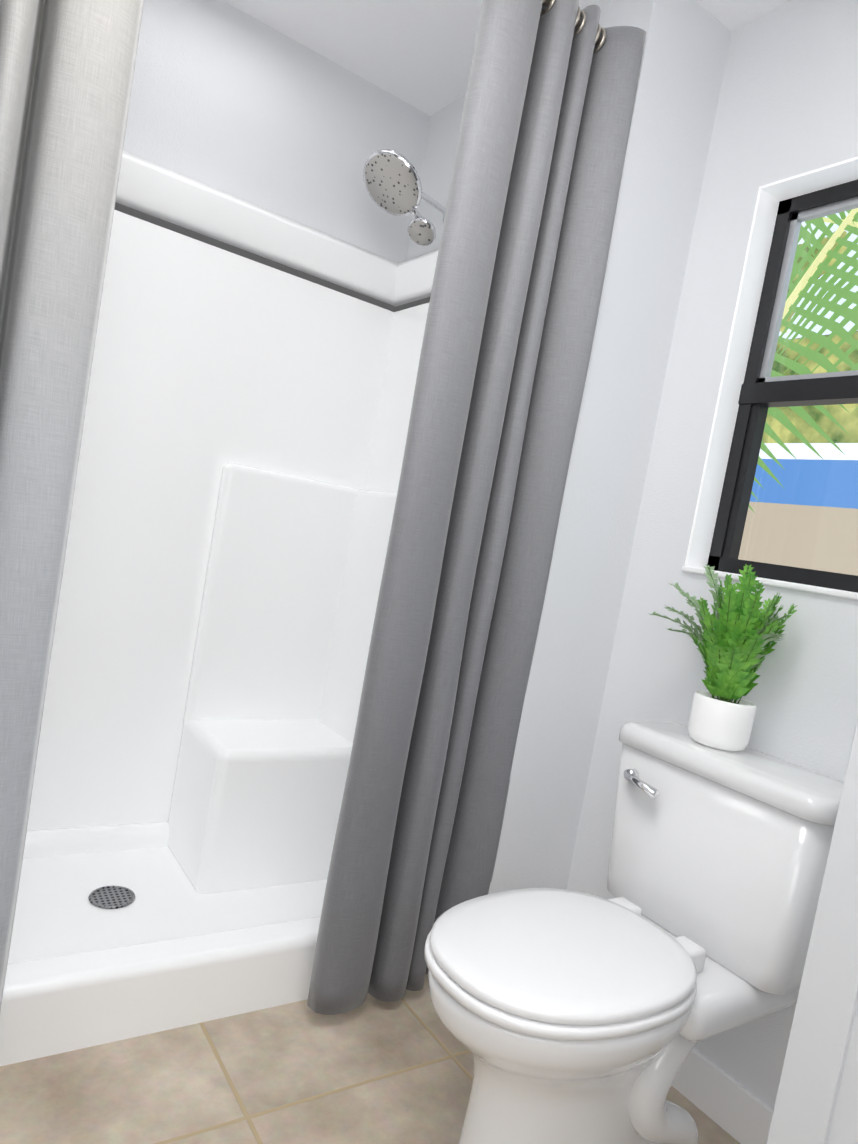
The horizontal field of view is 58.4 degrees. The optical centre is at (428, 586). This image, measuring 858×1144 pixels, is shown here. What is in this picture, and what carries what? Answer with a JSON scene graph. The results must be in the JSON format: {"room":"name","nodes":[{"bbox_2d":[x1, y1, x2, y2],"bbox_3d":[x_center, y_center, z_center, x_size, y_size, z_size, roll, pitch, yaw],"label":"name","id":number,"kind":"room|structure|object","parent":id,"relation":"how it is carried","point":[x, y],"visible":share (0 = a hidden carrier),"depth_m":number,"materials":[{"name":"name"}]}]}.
{"room":"bathroom","nodes":[
{"label":"bathroom","id":0,"kind":"room"},
{"bbox_2d":[123,0,430,262],"bbox_3d":[-0.869,-0.420,2.196,1.530,2.440,0.140,7,4,-35],"label":"wall","id":1,"kind":"structure","parent":0,"point":[230,99],"depth_m":2.21,"materials":[{"name":"white paint"}]},
{"bbox_2d":[0,974,739,1143],"bbox_3d":[0.027,1.109,0.976,1.940,0.100,3.590,7,4,-35],"label":"floor","id":2,"kind":"structure","parent":0,"point":[371,1069],"depth_m":1.48,"materials":[{"name":"tile"}]},
{"bbox_2d":[0,150,438,1065],"bbox_3d":[-0.596,-0.073,1.860,1.380,1.976,0.808,7,4,-35],"label":"shower stall","id":3,"kind":"object","parent":2,"relation":"on","point":[250,402],"visible":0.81,"depth_m":2.19,"materials":[{"name":"white plastic"}]},
{"bbox_2d":[424,722,843,1143],"bbox_3d":[0.327,0.704,1.401,0.762,0.807,0.474,7,4,-35],"label":"toilet","id":4,"kind":"object","parent":2,"relation":"on","point":[569,1016],"visible":1,"depth_m":1.33,"materials":[{"name":"white ceramic"}]},
{"bbox_2d":[647,564,797,750],"bbox_3d":[0.605,0.136,1.607,0.217,0.377,0.319,7,4,-35],"label":"plant","id":5,"kind":"object","parent":4,"relation":"on","point":[740,629],"visible":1,"depth_m":1.53,"materials":[{"name":"green plant"}]},
{"bbox_2d":[766,718,857,1143],"bbox_3d":[0.897,0.009,0.852,0.586,2.380,0.500,7,4,-35],"label":"tall cabinet","id":6,"kind":"object","parent":2,"relation":"on","point":[816,1101],"visible":1,"depth_m":0.92,"materials":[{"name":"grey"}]},
{"bbox_2d":[222,0,792,115],"bbox_3d":[0.467,-1.387,0.814,1.940,0.100,3.590,7,4,-35],"label":"ceiling","id":7,"kind":"structure","parent":0,"point":[418,54],"depth_m":2.13,"materials":[{"name":"white paint"}]},
{"bbox_2d":[406,0,730,893],"bbox_3d":[0.181,-0.246,2.361,0.410,2.440,1.075,7,4,-35],"label":"wall","id":8,"kind":"structure","parent":0,"point":[686,46],"depth_m":1.87,"materials":[{"name":"white paint"}]},
{"bbox_2d":[363,149,445,245],"bbox_3d":[-0.054,-1.114,2.236,0.298,0.180,0.183,7,4,-35],"label":"shower head","id":9,"kind":"object","parent":8,"relation":"attached to","point":[392,182],"visible":0.81,"depth_m":2.20},
{"bbox_2d":[566,0,857,1109],"bbox_3d":[1.278,0.038,0.963,0.140,2.440,2.515,7,4,-35],"label":"wall","id":10,"kind":"structure","parent":0,"point":[788,102],"depth_m":1.80,"materials":[{"name":"white paint"}]},
{"bbox_2d":[672,1048,772,1143],"bbox_3d":[0.979,1.168,1.046,0.013,0.105,2.362,7,4,-35],"label":"baseboard","id":11,"kind":"structure","parent":10,"relation":"attached to","point":[734,1109],"depth_m":1.59,"materials":[{"name":"white"}]},
{"bbox_2d":[682,566,857,599],"bbox_3d":[0.811,0.011,1.574,0.087,0.014,0.649,7,4,-35],"label":"window sill","id":12,"kind":"structure","parent":10,"relation":"attached to","point":[810,588],"depth_m":1.59,"materials":[{"name":"white"}]},
{"bbox_2d":[685,157,857,592],"bbox_3d":[0.908,-0.422,1.560,0.116,0.900,0.651,7,4,-35],"label":"window","id":13,"kind":"structure","parent":10,"relation":"in","point":[762,391],"depth_m":1.80,"materials":[{"name":"black"}]},
{"bbox_3d":[-0.450,-0.225,0.328,0.140,2.440,3.450,7,4,-35],"label":"wall","id":14,"kind":"structure","parent":0,"visible":0},
{"bbox_2d":[0,0,645,1014],"bbox_3d":[-0.285,-0.251,1.450,1.393,2.355,0.120,7,4,-35],"label":"shower curtain","id":15,"kind":"object","parent":14,"relation":"attached to","point":[524,244],"visible":0.98,"depth_m":1.65,"materials":[{"name":"grey fabric"}]},
{"label":"outside","id":16,"kind":"structure","parent":0,"visible":0},
{"bbox_2d":[738,211,857,575],"bbox_3d":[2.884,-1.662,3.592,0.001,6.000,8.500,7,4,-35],"label":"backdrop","id":17,"kind":"structure","parent":16,"point":[821,506],"depth_m":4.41,"materials":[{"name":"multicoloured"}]},
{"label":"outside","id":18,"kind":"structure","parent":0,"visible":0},
{"bbox_2d":[749,208,857,513],"bbox_3d":[1.426,-0.636,3.445,0.710,3.515,2.427,7,4,-35],"label":"palm","id":19,"kind":"object","parent":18,"point":[831,288],"depth_m":2.92,"materials":[{"name":"green plant"}]}
]}

